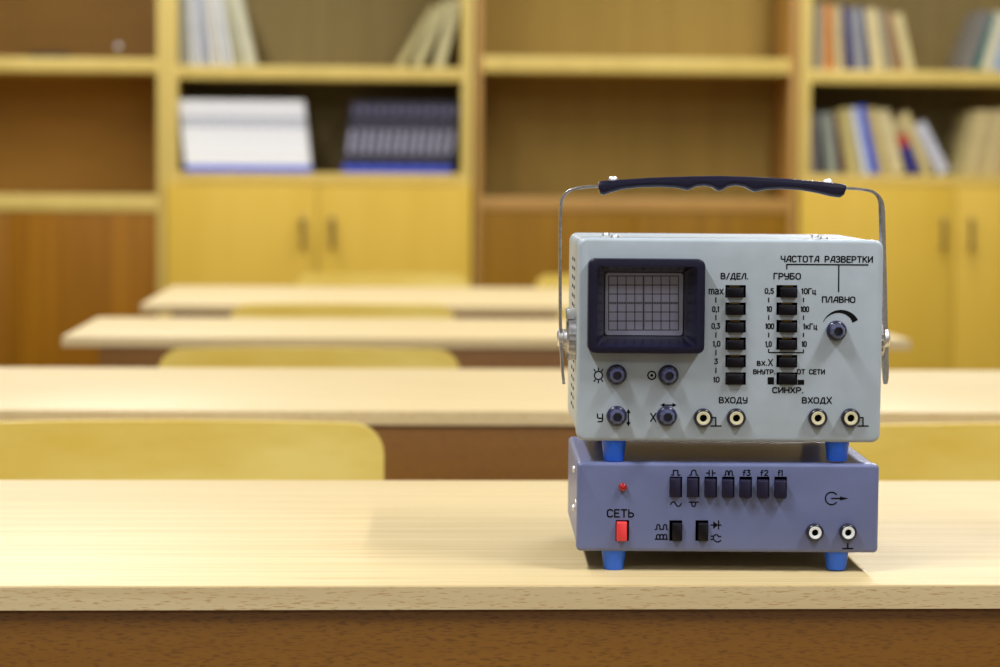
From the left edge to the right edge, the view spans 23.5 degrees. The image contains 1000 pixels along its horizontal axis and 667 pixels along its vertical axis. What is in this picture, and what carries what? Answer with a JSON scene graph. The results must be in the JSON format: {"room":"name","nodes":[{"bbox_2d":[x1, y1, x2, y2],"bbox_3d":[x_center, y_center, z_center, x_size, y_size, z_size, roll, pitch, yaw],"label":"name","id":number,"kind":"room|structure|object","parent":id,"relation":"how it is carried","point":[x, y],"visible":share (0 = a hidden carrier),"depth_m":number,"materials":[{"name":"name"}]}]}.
{"room":"science classroom","nodes":[
{"label":"science classroom","id":0,"kind":"room"},
{"bbox_3d":[0.120,0.906,2.338,7.300,0.100,10.524,0,4,-3],"label":"floor","id":1,"kind":"structure","parent":0,"visible":0},
{"bbox_2d":[0,0,166,366],"bbox_3d":[-1.465,-0.566,7.270,0.927,2.150,0.320,0,4,-3],"label":"bookcase","id":2,"kind":"object","parent":1,"relation":"on","point":[83,137],"visible":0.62,"depth_m":7.17,"materials":[{"name":"brown wood"}]},
{"bbox_2d":[28,53,72,57],"bbox_3d":[-1.349,-0.832,7.208,0.120,0.016,0.100,0,4,-3],"label":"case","id":3,"kind":"object","parent":2,"relation":"on","point":[45,55],"visible":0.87,"depth_m":7.16,"materials":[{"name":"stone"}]},
{"bbox_2d":[0,57,156,76],"bbox_3d":[-1.463,-0.807,7.249,0.875,0.041,0.304,0,4,-3],"label":"shelf","id":4,"kind":"object","parent":2,"relation":"attached to","point":[9,66],"depth_m":7.11,"materials":[{"name":"yellow wood"}]},
{"bbox_2d":[0,420,383,479],"bbox_3d":[-0.312,0.479,2.188,0.410,0.767,0.459,0,4,-3],"label":"chair","id":5,"kind":"object","parent":1,"relation":"on","point":[55,449],"visible":0.31,"depth_m":2.33,"materials":[{"name":"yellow wood"}]},
{"bbox_2d":[159,348,458,368],"bbox_3d":[-0.255,0.414,3.156,0.410,0.767,0.459,0,4,-3],"label":"chair","id":6,"kind":"object","parent":1,"relation":"on","point":[181,357],"visible":0.09,"depth_m":3.30,"materials":[{"name":"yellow wood"}]},
{"bbox_2d":[166,0,472,316],"bbox_3d":[-0.545,-0.560,7.296,0.909,2.150,0.368,0,4,-3],"label":"bookcase","id":7,"kind":"object","parent":1,"relation":"on","point":[223,228],"visible":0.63,"depth_m":7.17,"materials":[{"name":"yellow wood"}]},
{"bbox_2d":[178,100,190,171],"bbox_3d":[-0.948,-0.598,7.271,0.038,0.215,0.200,0,4,-3],"label":"magazine","id":8,"kind":"object","parent":7,"relation":"on","point":[181,102],"visible":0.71,"depth_m":7.17,"materials":[{"name":"paper"}]},
{"bbox_2d":[179,0,191,64],"bbox_3d":[-0.947,-0.918,7.244,0.034,0.226,0.190,0,4,-3],"label":"book","id":9,"kind":"object","parent":7,"relation":"on","point":[185,48],"visible":0.64,"depth_m":7.15,"materials":[{"name":"paper"}]},
{"bbox_2d":[184,100,195,171],"bbox_3d":[-0.932,-0.598,7.272,0.038,0.215,0.200,0,4,-3],"label":"magazine","id":10,"kind":"object","parent":7,"relation":"on","point":[186,102],"visible":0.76,"depth_m":7.17,"materials":[{"name":"paper"}]},
{"bbox_2d":[188,0,201,64],"bbox_3d":[-0.918,-0.919,7.246,0.040,0.226,0.190,0,4,-3],"label":"book","id":11,"kind":"object","parent":7,"relation":"on","point":[196,57],"visible":0.64,"depth_m":7.15,"materials":[{"name":"paper"}]},
{"bbox_2d":[189,100,201,171],"bbox_3d":[-0.916,-0.598,7.273,0.038,0.215,0.200,0,4,-3],"label":"magazine","id":12,"kind":"object","parent":7,"relation":"on","point":[191,102],"visible":0.69,"depth_m":7.17,"materials":[{"name":"paper"}]},
{"bbox_2d":[194,100,206,171],"bbox_3d":[-0.901,-0.598,7.274,0.038,0.215,0.200,0,4,-3],"label":"magazine","id":13,"kind":"object","parent":7,"relation":"on","point":[196,102],"visible":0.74,"depth_m":7.17,"materials":[{"name":"paper"}]},
{"bbox_2d":[197,0,211,64],"bbox_3d":[-0.890,-0.914,7.248,0.042,0.217,0.190,0,4,-3],"label":"book","id":14,"kind":"object","parent":7,"relation":"on","point":[202,17],"visible":0.64,"depth_m":7.15,"materials":[{"name":"paper"}]},
{"bbox_2d":[199,100,211,171],"bbox_3d":[-0.885,-0.598,7.274,0.038,0.215,0.200,0,4,-3],"label":"magazine","id":15,"kind":"object","parent":7,"relation":"on","point":[202,102],"visible":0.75,"depth_m":7.17,"materials":[{"name":"paper"}]},
{"bbox_2d":[205,100,216,171],"bbox_3d":[-0.870,-0.597,7.275,0.038,0.215,0.200,0,4,-3],"label":"magazine","id":16,"kind":"object","parent":7,"relation":"on","point":[207,102],"visible":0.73,"depth_m":7.17,"materials":[{"name":"paper"}]},
{"bbox_2d":[205,0,223,64],"bbox_3d":[-0.863,-0.918,7.249,0.051,0.226,0.190,0,4,-3],"label":"book","id":17,"kind":"object","parent":7,"relation":"on","point":[215,46],"visible":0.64,"depth_m":7.16,"materials":[{"name":"paper"}]},
{"bbox_2d":[210,100,221,171],"bbox_3d":[-0.854,-0.597,7.276,0.038,0.215,0.200,0,4,-3],"label":"magazine","id":18,"kind":"object","parent":7,"relation":"on","point":[212,102],"visible":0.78,"depth_m":7.18,"materials":[{"name":"paper"}]},
{"bbox_2d":[215,100,227,171],"bbox_3d":[-0.839,-0.597,7.277,0.038,0.215,0.200,0,4,-3],"label":"magazine","id":19,"kind":"object","parent":7,"relation":"on","point":[217,102],"visible":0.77,"depth_m":7.18,"materials":[{"name":"paper"}]},
{"bbox_2d":[214,0,234,65],"bbox_3d":[-0.832,-0.918,7.250,0.059,0.226,0.190,0,4,-3],"label":"book","id":20,"kind":"object","parent":7,"relation":"on","point":[226,47],"visible":0.72,"depth_m":7.16,"materials":[{"name":"paper"}]},
{"bbox_2d":[220,100,232,171],"bbox_3d":[-0.823,-0.597,7.278,0.038,0.215,0.200,0,4,-3],"label":"magazine","id":21,"kind":"object","parent":7,"relation":"on","point":[223,102],"visible":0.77,"depth_m":7.18,"materials":[{"name":"paper"}]},
{"bbox_2d":[226,100,237,171],"bbox_3d":[-0.807,-0.597,7.279,0.038,0.215,0.200,0,4,-3],"label":"magazine","id":22,"kind":"object","parent":7,"relation":"on","point":[228,102],"visible":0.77,"depth_m":7.18,"materials":[{"name":"paper"}]},
{"bbox_2d":[223,0,245,65],"bbox_3d":[-0.803,-0.916,7.252,0.063,0.222,0.190,0,4,-3],"label":"book","id":23,"kind":"object","parent":7,"relation":"on","point":[238,54],"visible":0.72,"depth_m":7.16,"materials":[{"name":"paper"}]},
{"bbox_2d":[231,100,242,171],"bbox_3d":[-0.792,-0.597,7.279,0.038,0.215,0.200,0,4,-3],"label":"magazine","id":24,"kind":"object","parent":7,"relation":"on","point":[233,102],"visible":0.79,"depth_m":7.18,"materials":[{"name":"paper"}]},
{"bbox_2d":[236,100,248,171],"bbox_3d":[-0.776,-0.597,7.280,0.038,0.215,0.200,0,4,-3],"label":"magazine","id":25,"kind":"object","parent":7,"relation":"on","point":[238,102],"visible":0.75,"depth_m":7.18,"materials":[{"name":"paper"}]},
{"bbox_2d":[232,0,257,65],"bbox_3d":[-0.773,-0.919,7.253,0.078,0.229,0.190,0,4,-3],"label":"book","id":26,"kind":"object","parent":7,"relation":"on","point":[239,8],"visible":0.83,"depth_m":7.16,"materials":[{"name":"paper"}]},
{"bbox_2d":[241,100,253,171],"bbox_3d":[-0.761,-0.597,7.281,0.038,0.215,0.200,0,4,-3],"label":"magazine","id":27,"kind":"object","parent":7,"relation":"on","point":[244,102],"visible":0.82,"depth_m":7.18,"materials":[{"name":"paper"}]},
{"bbox_2d":[247,100,258,171],"bbox_3d":[-0.745,-0.597,7.282,0.038,0.215,0.200,0,4,-3],"label":"magazine","id":28,"kind":"object","parent":7,"relation":"on","point":[249,102],"visible":0.75,"depth_m":7.18,"materials":[{"name":"paper"}]},
{"bbox_2d":[252,100,263,171],"bbox_3d":[-0.730,-0.597,7.283,0.038,0.215,0.200,0,4,-3],"label":"magazine","id":29,"kind":"object","parent":7,"relation":"on","point":[254,103],"visible":0.76,"depth_m":7.18,"materials":[{"name":"paper"}]},
{"bbox_2d":[257,100,269,171],"bbox_3d":[-0.714,-0.597,7.284,0.038,0.215,0.200,0,4,-3],"label":"magazine","id":30,"kind":"object","parent":7,"relation":"on","point":[259,103],"visible":0.77,"depth_m":7.18,"materials":[{"name":"paper"}]},
{"bbox_2d":[262,100,274,171],"bbox_3d":[-0.699,-0.597,7.284,0.038,0.215,0.200,0,4,-3],"label":"magazine","id":31,"kind":"object","parent":7,"relation":"on","point":[265,103],"visible":0.77,"depth_m":7.18,"materials":[{"name":"paper"}]},
{"bbox_2d":[268,100,279,172],"bbox_3d":[-0.683,-0.597,7.285,0.038,0.215,0.200,0,4,-3],"label":"magazine","id":32,"kind":"object","parent":7,"relation":"on","point":[270,103],"visible":0.8,"depth_m":7.19,"materials":[{"name":"paper"}]},
{"bbox_2d":[273,100,284,172],"bbox_3d":[-0.667,-0.597,7.286,0.038,0.215,0.200,0,4,-3],"label":"magazine","id":33,"kind":"object","parent":7,"relation":"on","point":[275,103],"visible":0.82,"depth_m":7.19,"materials":[{"name":"paper"}]},
{"bbox_2d":[278,100,289,172],"bbox_3d":[-0.652,-0.597,7.287,0.038,0.215,0.200,0,4,-3],"label":"magazine","id":34,"kind":"object","parent":7,"relation":"on","point":[280,103],"visible":0.79,"depth_m":7.19,"materials":[{"name":"paper"}]},
{"bbox_2d":[283,101,295,172],"bbox_3d":[-0.636,-0.597,7.288,0.038,0.215,0.200,0,4,-3],"label":"magazine","id":35,"kind":"object","parent":7,"relation":"on","point":[286,103],"visible":0.78,"depth_m":7.19,"materials":[{"name":"paper"}]},
{"bbox_2d":[288,101,300,172],"bbox_3d":[-0.621,-0.596,7.289,0.038,0.215,0.200,0,4,-3],"label":"magazine","id":36,"kind":"object","parent":7,"relation":"on","point":[291,103],"visible":0.78,"depth_m":7.19,"materials":[{"name":"paper"}]},
{"bbox_2d":[294,101,305,172],"bbox_3d":[-0.605,-0.596,7.290,0.038,0.215,0.200,0,4,-3],"label":"magazine","id":37,"kind":"object","parent":7,"relation":"on","point":[296,103],"visible":0.8,"depth_m":7.19,"materials":[{"name":"paper"}]},
{"bbox_2d":[299,101,312,172],"bbox_3d":[-0.589,-0.596,7.290,0.038,0.215,0.200,0,4,-3],"label":"magazine","id":38,"kind":"object","parent":7,"relation":"on","point":[302,104],"visible":1,"depth_m":7.19,"materials":[{"name":"paper"}]},
{"bbox_2d":[342,100,360,172],"bbox_3d":[-0.451,-0.597,7.298,0.054,0.217,0.200,0,4,-3],"label":"magazine","id":39,"kind":"object","parent":7,"relation":"on","point":[355,108],"visible":0.88,"depth_m":7.20,"materials":[{"name":"paper"}]},
{"bbox_2d":[351,101,368,172],"bbox_3d":[-0.426,-0.597,7.299,0.054,0.217,0.200,0,4,-3],"label":"magazine","id":40,"kind":"object","parent":7,"relation":"on","point":[363,111],"visible":0.94,"depth_m":7.20,"materials":[{"name":"paper"}]},
{"bbox_2d":[359,101,376,172],"bbox_3d":[-0.401,-0.596,7.300,0.054,0.217,0.200,0,4,-3],"label":"magazine","id":41,"kind":"object","parent":7,"relation":"on","point":[369,127],"visible":0.95,"depth_m":7.20,"materials":[{"name":"paper"}]},
{"bbox_2d":[367,101,385,172],"bbox_3d":[-0.376,-0.596,7.302,0.054,0.217,0.200,0,4,-3],"label":"magazine","id":42,"kind":"object","parent":7,"relation":"on","point":[380,109],"visible":0.93,"depth_m":7.20,"materials":[{"name":"paper"}]},
{"bbox_2d":[376,101,393,172],"bbox_3d":[-0.351,-0.596,7.303,0.054,0.217,0.200,0,4,-3],"label":"magazine","id":43,"kind":"object","parent":7,"relation":"on","point":[389,105],"visible":0.91,"depth_m":7.20,"materials":[{"name":"paper"}]},
{"bbox_2d":[384,101,401,172],"bbox_3d":[-0.326,-0.596,7.304,0.054,0.217,0.200,0,4,-3],"label":"magazine","id":44,"kind":"object","parent":7,"relation":"on","point":[395,121],"visible":0.94,"depth_m":7.21,"materials":[{"name":"paper"}]},
{"bbox_2d":[392,101,410,173],"bbox_3d":[-0.301,-0.596,7.306,0.054,0.217,0.200,0,4,-3],"label":"magazine","id":45,"kind":"object","parent":7,"relation":"on","point":[405,110],"visible":0.94,"depth_m":7.21,"materials":[{"name":"paper"}]},
{"bbox_2d":[401,101,418,173],"bbox_3d":[-0.276,-0.596,7.307,0.054,0.217,0.200,0,4,-3],"label":"magazine","id":46,"kind":"object","parent":7,"relation":"on","point":[414,106],"visible":0.88,"depth_m":7.21,"materials":[{"name":"paper"}]},
{"bbox_2d":[395,5,437,66],"bbox_3d":[-0.254,-0.896,7.283,0.124,0.186,0.190,0,4,-3],"label":"book","id":47,"kind":"object","parent":7,"relation":"on","point":[430,14],"visible":0.93,"depth_m":7.19,"materials":[{"name":"paper"}]},
{"bbox_2d":[409,101,427,173],"bbox_3d":[-0.250,-0.596,7.308,0.054,0.217,0.200,0,4,-3],"label":"magazine","id":48,"kind":"object","parent":7,"relation":"on","point":[419,129],"visible":0.87,"depth_m":7.21,"materials":[{"name":"paper"}]},
{"bbox_2d":[417,101,435,173],"bbox_3d":[-0.225,-0.596,7.310,0.054,0.217,0.200,0,4,-3],"label":"magazine","id":49,"kind":"object","parent":7,"relation":"on","point":[430,111],"visible":0.89,"depth_m":7.21,"materials":[{"name":"paper"}]},
{"bbox_2d":[411,1,449,66],"bbox_3d":[-0.212,-0.903,7.285,0.113,0.202,0.190,0,4,-3],"label":"book","id":50,"kind":"object","parent":7,"relation":"on","point":[437,20],"visible":0.93,"depth_m":7.19,"materials":[{"name":"paper"}]},
{"bbox_2d":[426,101,443,173],"bbox_3d":[-0.200,-0.596,7.311,0.054,0.217,0.200,0,4,-3],"label":"magazine","id":51,"kind":"object","parent":7,"relation":"on","point":[439,107],"visible":0.86,"depth_m":7.21,"materials":[{"name":"paper"}]},
{"bbox_2d":[434,101,452,173],"bbox_3d":[-0.175,-0.596,7.312,0.054,0.217,0.200,0,4,-3],"label":"magazine","id":52,"kind":"object","parent":7,"relation":"on","point":[444,130],"visible":0.84,"depth_m":7.21,"materials":[{"name":"paper"}]},
{"bbox_2d":[432,0,461,67],"bbox_3d":[-0.162,-0.908,7.287,0.084,0.211,0.190,0,4,-3],"label":"book","id":53,"kind":"object","parent":7,"relation":"on","point":[452,13],"visible":0.88,"depth_m":7.19,"materials":[{"name":"paper"}]},
{"bbox_2d":[443,101,460,173],"bbox_3d":[-0.150,-0.595,7.314,0.054,0.217,0.200,0,4,-3],"label":"magazine","id":54,"kind":"object","parent":7,"relation":"on","point":[455,112],"visible":0.84,"depth_m":7.21,"materials":[{"name":"paper"}]},
{"bbox_2d":[230,303,454,318],"bbox_3d":[-0.282,0.340,4.266,0.410,0.767,0.459,0,4,-3],"label":"chair","id":55,"kind":"object","parent":1,"relation":"on","point":[273,310],"visible":0.09,"depth_m":4.41,"materials":[{"name":"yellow wood"}]},
{"bbox_2d":[141,286,568,318],"bbox_3d":[-0.050,0.303,4.875,1.281,0.760,0.715,0,4,-3],"label":"school desk","id":56,"kind":"object","parent":1,"relation":"on","point":[181,301],"visible":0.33,"depth_m":4.70,"materials":[{"name":"laminate"}]},
{"bbox_2d":[296,273,468,286],"bbox_3d":[-0.273,0.252,5.575,0.410,0.767,0.459,0,4,-3],"label":"chair","id":57,"kind":"object","parent":1,"relation":"on","point":[312,279],"visible":0.11,"depth_m":5.71,"materials":[{"name":"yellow wood"}]},
{"bbox_2d":[62,317,910,368],"bbox_3d":[-0.030,0.370,3.880,1.281,0.760,0.477,0,4,-3],"label":"school desk","id":58,"kind":"object","parent":1,"relation":"on","point":[122,342],"visible":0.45,"depth_m":3.63,"materials":[{"name":"laminate"}]},
{"bbox_2d":[0,480,999,666],"bbox_3d":[0.004,0.515,1.729,2.241,0.760,0.497,0,4,-3],"label":"school desk","id":59,"kind":"object","parent":1,"relation":"on","point":[94,573],"visible":1,"depth_m":1.48,"materials":[{"name":"laminate"}]},
{"bbox_2d":[568,436,878,570],"bbox_3d":[0.142,0.111,1.584,0.191,0.069,0.163,0,4,-1],"label":"signal generator","id":60,"kind":"object","parent":59,"relation":"on","point":[706,496],"visible":0.99,"depth_m":1.51,"materials":[{"name":"blue metal"}]},
{"bbox_2d":[616,521,626,540],"bbox_3d":[0.076,0.124,1.508,0.006,0.012,0.006,0,4,-1],"label":"switch","id":61,"kind":"object","parent":60,"relation":"attached to","point":[621,526],"depth_m":1.50,"materials":[{"name":"red plastic"}]},
{"bbox_2d":[619,483,626,490],"bbox_3d":[0.077,0.096,1.504,0.005,0.005,0.004,0,4,-1],"label":"lamp","id":62,"kind":"object","parent":60,"relation":"on","point":[622,486],"depth_m":1.50,"materials":[{"name":"red plastic"}]},
{"bbox_2d":[557,176,889,461],"bbox_3d":[0.143,-0.013,1.572,0.214,0.180,0.170,0,4,-1],"label":"oscilloscope","id":63,"kind":"object","parent":60,"relation":"on","point":[666,336],"visible":1,"depth_m":1.50,"materials":[{"name":"grey metal"}]},
{"bbox_2d":[563,329,566,347],"bbox_3d":[0.042,0.003,1.535,0.002,0.012,0.012,0,4,-1],"label":"washer","id":64,"kind":"object","parent":63,"relation":"in","point":[564,331],"depth_m":1.53,"materials":[{"name":"silver metal"}]},
{"bbox_2d":[587,258,705,353],"bbox_3d":[0.091,-0.018,1.502,0.073,0.059,0.032,0,4,-1],"label":"hood","id":65,"kind":"object","parent":63,"relation":"attached to","point":[658,306],"depth_m":1.51,"materials":[{"name":"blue plastic"}]},
{"bbox_2d":[693,408,712,427],"bbox_3d":[0.127,0.053,1.501,0.012,0.012,0.005,0,4,-3],"label":"socket","id":66,"kind":"object","parent":63,"relation":"attached to","point":[702,417],"depth_m":1.50,"materials":[{"name":"plastic"}]},
{"bbox_2d":[726,408,745,427],"bbox_3d":[0.148,0.053,1.501,0.012,0.012,0.005,0,4,-3],"label":"socket","id":67,"kind":"object","parent":63,"relation":"attached to","point":[735,417],"depth_m":1.50,"materials":[{"name":"plastic"}]},
{"bbox_2d":[808,408,826,427],"bbox_3d":[0.199,0.053,1.502,0.012,0.012,0.005,0,4,-3],"label":"socket","id":68,"kind":"object","parent":63,"relation":"attached to","point":[817,417],"depth_m":1.50,"materials":[{"name":"plastic"}]},
{"bbox_2d":[841,408,859,427],"bbox_3d":[0.220,0.053,1.502,0.012,0.012,0.005,0,4,-3],"label":"socket","id":69,"kind":"object","parent":63,"relation":"attached to","point":[850,417],"depth_m":1.50,"materials":[{"name":"plastic"}]},
{"bbox_2d":[806,523,823,540],"bbox_3d":[0.198,0.125,1.507,0.011,0.011,0.005,0,4,-3],"label":"socket","id":70,"kind":"object","parent":60,"relation":"attached to","point":[814,531],"depth_m":1.50,"materials":[{"name":"white plastic"}]},
{"bbox_2d":[839,523,856,540],"bbox_3d":[0.218,0.125,1.507,0.011,0.011,0.005,0,4,-3],"label":"socket","id":71,"kind":"object","parent":60,"relation":"attached to","point":[847,531],"depth_m":1.50,"materials":[{"name":"white plastic"}]},
{"bbox_2d":[0,367,999,479],"bbox_3d":[0.022,0.442,2.812,1.297,0.760,0.542,0,4,-3],"label":"school desk","id":72,"kind":"object","parent":1,"relation":"on","point":[430,424],"visible":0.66,"depth_m":2.59,"materials":[{"name":"laminate"}]},
{"bbox_2d":[535,275,568,287],"bbox_3d":[0.294,0.254,5.605,0.410,0.767,0.459,0,4,-3],"label":"chair","id":73,"kind":"object","parent":1,"relation":"on","point":[546,281],"visible":0.02,"depth_m":5.72,"materials":[{"name":"yellow wood"}]},
{"bbox_2d":[471,0,799,287],"bbox_3d":[0.402,-0.558,7.371,0.975,2.150,0.320,0,4,-3],"label":"bookcase","id":74,"kind":"object","parent":1,"relation":"on","point":[567,94],"visible":0.44,"depth_m":7.49,"materials":[{"name":"brown wood"}]},
{"bbox_2d":[796,0,999,370],"bbox_3d":[1.364,-0.552,7.399,0.938,2.150,0.368,0,4,-3],"label":"bookcase","id":75,"kind":"object","parent":1,"relation":"on","point":[943,230],"visible":0.49,"depth_m":7.27,"materials":[{"name":"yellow wood"}]},
{"bbox_2d":[809,112,818,173],"bbox_3d":[0.946,-0.583,7.369,0.036,0.187,0.190,0,4,-3],"label":"book","id":76,"kind":"object","parent":75,"relation":"on","point":[814,153],"visible":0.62,"depth_m":7.27,"materials":[{"name":"paper"}]},
{"bbox_2d":[811,6,817,69],"bbox_3d":[0.944,-0.900,7.347,0.023,0.192,0.190,-1,4,-3],"label":"book","id":77,"kind":"object","parent":75,"relation":"on","point":[814,49],"visible":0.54,"depth_m":7.25,"materials":[{"name":"paper"}]},
{"bbox_2d":[810,109,825,173],"bbox_3d":[0.969,-0.588,7.370,0.031,0.198,0.190,0,4,-3],"label":"book","id":78,"kind":"object","parent":75,"relation":"on","point":[822,170],"visible":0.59,"depth_m":7.28,"materials":[{"name":"paper"}]},
{"bbox_2d":[814,4,823,69],"bbox_3d":[0.965,-0.902,7.348,0.017,0.198,0.190,-1,4,-3],"label":"book","id":79,"kind":"object","parent":75,"relation":"on","point":[820,6],"visible":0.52,"depth_m":7.25,"materials":[{"name":"paper"}]},
{"bbox_2d":[823,4,832,69],"bbox_3d":[0.987,-0.903,7.349,0.033,0.199,0.190,0,4,-3],"label":"book","id":80,"kind":"object","parent":75,"relation":"on","point":[827,8],"visible":0.59,"depth_m":7.25,"materials":[{"name":"paper"}]},
{"bbox_2d":[821,112,837,173],"bbox_3d":[0.994,-0.583,7.371,0.056,0.188,0.190,0,4,-3],"label":"book","id":81,"kind":"object","parent":75,"relation":"on","point":[826,118],"visible":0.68,"depth_m":7.28,"materials":[{"name":"paper"}]},
{"bbox_2d":[832,6,843,69],"bbox_3d":[1.017,-0.900,7.351,0.040,0.193,0.190,0,4,-3],"label":"book","id":82,"kind":"object","parent":75,"relation":"on","point":[838,60],"visible":0.59,"depth_m":7.26,"materials":[{"name":"paper"}]},
{"bbox_2d":[831,113,844,173],"bbox_3d":[1.021,-0.582,7.373,0.046,0.186,0.190,0,4,-3],"label":"book","id":83,"kind":"object","parent":75,"relation":"on","point":[837,140],"visible":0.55,"depth_m":7.28,"materials":[{"name":"paper"}]},
{"bbox_2d":[825,108,860,173],"bbox_3d":[1.052,-0.590,7.374,0.077,0.202,0.190,0,4,-3],"label":"book","id":84,"kind":"object","parent":75,"relation":"on","point":[848,142],"visible":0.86,"depth_m":7.28,"materials":[{"name":"paper"}]},
{"bbox_2d":[841,6,852,69],"bbox_3d":[1.045,-0.900,7.353,0.040,0.193,0.190,0,4,-3],"label":"book","id":85,"kind":"object","parent":75,"relation":"on","point":[846,32],"visible":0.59,"depth_m":7.26,"materials":[{"name":"paper"}]},
{"bbox_2d":[849,8,865,69],"bbox_3d":[1.076,-0.897,7.354,0.054,0.188,0.190,0,4,-3],"label":"book","id":86,"kind":"object","parent":75,"relation":"on","point":[858,57],"visible":0.59,"depth_m":7.26,"materials":[{"name":"paper"}]},
{"bbox_2d":[850,107,869,174],"bbox_3d":[1.087,-0.591,7.376,0.063,0.204,0.190,0,4,-3],"label":"book","id":87,"kind":"object","parent":75,"relation":"on","point":[864,168],"visible":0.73,"depth_m":7.28,"materials":[{"name":"paper"}]},
{"bbox_2d":[852,105,878,174],"bbox_3d":[1.112,-0.594,7.377,0.071,0.210,0.190,0,4,-3],"label":"book","id":88,"kind":"object","parent":75,"relation":"on","point":[868,143],"visible":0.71,"depth_m":7.28,"materials":[{"name":"paper"}]},
{"bbox_2d":[859,7,871,69],"bbox_3d":[1.102,-0.899,7.356,0.040,0.192,0.190,0,4,-3],"label":"book","id":89,"kind":"object","parent":75,"relation":"on","point":[862,11],"visible":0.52,"depth_m":7.26,"materials":[{"name":"paper"}]},
{"bbox_2d":[864,8,882,69],"bbox_3d":[1.127,-0.897,7.357,0.062,0.189,0.190,0,4,-3],"label":"book","id":90,"kind":"object","parent":75,"relation":"on","point":[870,14],"visible":0.59,"depth_m":7.26,"materials":[{"name":"paper"}]},
{"bbox_2d":[866,107,890,174],"bbox_3d":[1.143,-0.591,7.379,0.080,0.206,0.190,0,4,-3],"label":"book","id":91,"kind":"object","parent":75,"relation":"on","point":[875,129],"visible":0.62,"depth_m":7.29,"materials":[{"name":"paper"}]},
{"bbox_2d":[876,9,893,69],"bbox_3d":[1.160,-0.895,7.359,0.059,0.185,0.190,0,4,-3],"label":"book","id":92,"kind":"object","parent":75,"relation":"on","point":[880,14],"visible":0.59,"depth_m":7.26,"materials":[{"name":"paper"}]},
{"bbox_2d":[877,109,903,174],"bbox_3d":[1.181,-0.588,7.381,0.087,0.200,0.190,0,4,-3],"label":"book","id":93,"kind":"object","parent":75,"relation":"on","point":[894,159],"visible":0.64,"depth_m":7.29,"materials":[{"name":"paper"}]},
{"bbox_2d":[885,11,901,69],"bbox_3d":[1.187,-0.893,7.361,0.058,0.180,0.190,0,4,-3],"label":"book","id":94,"kind":"object","parent":75,"relation":"on","point":[897,65],"visible":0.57,"depth_m":7.27,"materials":[{"name":"paper"}]},
{"bbox_2d":[892,12,913,70],"bbox_3d":[1.216,-0.890,7.362,0.071,0.176,0.190,0,4,-3],"label":"book","id":95,"kind":"object","parent":75,"relation":"on","point":[903,44],"visible":0.61,"depth_m":7.27,"materials":[{"name":"paper"}]},
{"bbox_2d":[891,117,918,174],"bbox_3d":[1.226,-0.575,7.384,0.089,0.174,0.190,0,4,-3],"label":"book","id":96,"kind":"object","parent":75,"relation":"on","point":[908,160],"visible":0.66,"depth_m":7.29,"materials":[{"name":"paper"}]},
{"bbox_2d":[890,111,931,174],"bbox_3d":[1.259,-0.585,7.385,0.103,0.193,0.190,0,4,-3],"label":"book","id":97,"kind":"object","parent":75,"relation":"on","point":[922,162],"visible":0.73,"depth_m":7.29,"materials":[{"name":"paper"}]},
{"bbox_2d":[913,121,948,174],"bbox_3d":[1.308,-0.570,7.389,0.110,0.165,0.190,0,4,-3],"label":"book","id":98,"kind":"object","parent":75,"relation":"on","point":[938,165],"visible":0.7,"depth_m":7.30,"materials":[{"name":"paper"}]},
{"bbox_2d":[942,112,976,174],"bbox_3d":[1.411,-0.584,7.394,0.067,0.193,0.190,0,4,-3],"label":"book","id":99,"kind":"object","parent":75,"relation":"on","point":[962,126],"visible":0.89,"depth_m":7.33,"materials":[{"name":"paper"}]},
{"bbox_2d":[946,10,991,70],"bbox_3d":[1.440,-0.894,7.374,0.091,0.186,0.190,0,4,-3],"label":"book","id":100,"kind":"object","parent":75,"relation":"on","point":[972,32],"visible":0.93,"depth_m":7.30,"materials":[{"name":"paper"}]},
{"bbox_2d":[962,110,986,174],"bbox_3d":[1.442,-0.587,7.395,0.067,0.200,0.190,0,4,-3],"label":"book","id":101,"kind":"object","parent":75,"relation":"on","point":[971,158],"visible":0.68,"depth_m":7.30,"materials":[{"name":"paper"}]},
{"bbox_2d":[971,13,995,70],"bbox_3d":[1.466,-0.889,7.376,0.066,0.176,0.190,0,4,-3],"label":"book","id":102,"kind":"object","parent":75,"relation":"on","point":[976,65],"visible":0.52,"depth_m":7.28,"materials":[{"name":"paper"}]},
{"bbox_2d":[973,110,996,175],"bbox_3d":[1.473,-0.587,7.397,0.062,0.200,0.190,0,4,-3],"label":"book","id":103,"kind":"object","parent":75,"relation":"on","point":[982,156],"visible":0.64,"depth_m":7.30,"materials":[{"name":"paper"}]},
{"bbox_2d":[978,11,999,70],"bbox_3d":[1.494,-0.892,7.377,0.077,0.182,0.190,0,4,-3],"label":"book","id":104,"kind":"object","parent":75,"relation":"on","point":[991,48],"visible":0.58,"depth_m":7.28,"materials":[{"name":"paper"}]},
{"bbox_2d":[984,110,999,175],"bbox_3d":[1.503,-0.587,7.398,0.059,0.200,0.190,0,4,-3],"label":"book","id":105,"kind":"object","parent":75,"relation":"on","point":[991,163],"visible":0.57,"depth_m":7.30,"materials":[{"name":"paper"}]},
{"bbox_2d":[990,109,999,175],"bbox_3d":[1.534,-0.590,7.400,0.056,0.206,0.190,0,4,-3],"label":"book","id":106,"kind":"object","parent":75,"relation":"on","point":[997,170],"visible":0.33,"depth_m":7.31,"materials":[{"name":"paper"}]},
{"bbox_2d":[991,42,999,70],"bbox_3d":[1.530,-0.892,7.379,0.072,0.183,0.190,0,4,-3],"label":"book","id":107,"kind":"object","parent":75,"relation":"on","point":[996,65],"visible":0.29,"depth_m":7.29,"materials":[{"name":"paper"}]},
{"bbox_2d":[849,423,999,480],"bbox_3d":[0.546,0.483,2.226,0.410,0.767,0.459,0,4,-3],"label":"chair","id":108,"kind":"object","parent":1,"relation":"on","point":[927,451],"visible":0.16,"depth_m":2.36,"materials":[{"name":"yellow wood"}]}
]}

